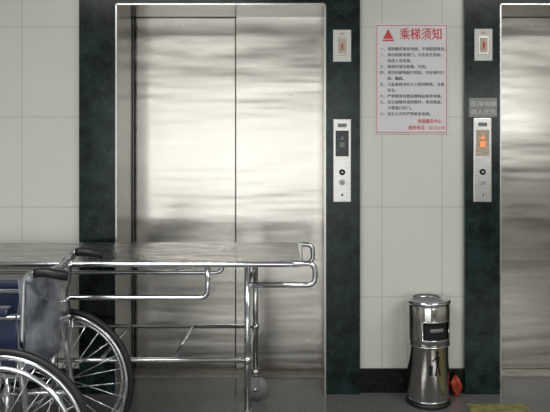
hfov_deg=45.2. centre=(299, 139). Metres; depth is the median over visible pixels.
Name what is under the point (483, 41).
switch
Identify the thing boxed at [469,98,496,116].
sign
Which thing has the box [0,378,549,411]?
floor
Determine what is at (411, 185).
wall
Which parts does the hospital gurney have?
rail, rail, deck frame, leg, leg, push handle, push handle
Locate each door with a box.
[133,17,322,377]
[501,17,549,377]
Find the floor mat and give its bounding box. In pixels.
[466,404,530,411]
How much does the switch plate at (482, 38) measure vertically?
0.158 m
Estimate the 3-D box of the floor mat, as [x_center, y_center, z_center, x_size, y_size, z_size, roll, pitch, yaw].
[0.930,1.258,3.060,0.280,0.005,0.160,0,0,0]
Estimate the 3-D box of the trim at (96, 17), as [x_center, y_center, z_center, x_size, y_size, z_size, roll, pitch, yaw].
[-0.399,0.191,3.495,1.392,2.139,0.450,0,0,0]
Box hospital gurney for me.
[0,242,317,411]
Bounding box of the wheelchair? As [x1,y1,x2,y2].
[0,248,133,411]
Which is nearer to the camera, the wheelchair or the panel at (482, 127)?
the wheelchair
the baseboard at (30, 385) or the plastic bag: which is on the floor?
the plastic bag
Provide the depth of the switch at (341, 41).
3.26 m
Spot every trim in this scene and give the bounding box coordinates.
[79,0,359,393]
[115,3,325,393]
[463,0,549,393]
[500,3,549,393]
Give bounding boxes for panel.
[333,119,350,201]
[473,118,491,201]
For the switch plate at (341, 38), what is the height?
0.158 m
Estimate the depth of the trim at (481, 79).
3.27 m
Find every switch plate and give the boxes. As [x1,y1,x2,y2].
[333,30,350,61]
[474,29,491,60]
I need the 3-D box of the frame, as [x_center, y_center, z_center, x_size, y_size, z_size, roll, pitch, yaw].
[-0.968,0.900,2.945,1.511,0.020,0.508,0,0,0]
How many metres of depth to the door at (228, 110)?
3.62 m
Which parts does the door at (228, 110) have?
panel, sill, panel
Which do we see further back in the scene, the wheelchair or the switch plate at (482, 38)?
the switch plate at (482, 38)
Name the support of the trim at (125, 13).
attached to the wall
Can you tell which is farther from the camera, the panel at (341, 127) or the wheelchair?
the panel at (341, 127)
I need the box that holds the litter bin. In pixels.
[405,293,450,409]
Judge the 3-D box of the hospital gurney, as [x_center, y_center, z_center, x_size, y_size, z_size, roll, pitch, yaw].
[-0.945,0.877,2.945,2.035,0.766,0.538,0,0,0]
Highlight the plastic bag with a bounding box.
[450,375,461,395]
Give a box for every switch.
[337,37,346,54]
[478,36,488,53]
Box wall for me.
[0,0,462,367]
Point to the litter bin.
(427, 314)
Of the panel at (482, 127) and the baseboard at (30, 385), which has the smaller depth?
the panel at (482, 127)
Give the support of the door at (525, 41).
in the wall
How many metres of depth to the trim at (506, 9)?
3.32 m
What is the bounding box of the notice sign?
[375,24,447,133]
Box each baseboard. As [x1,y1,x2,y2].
[3,368,78,389]
[360,368,463,392]

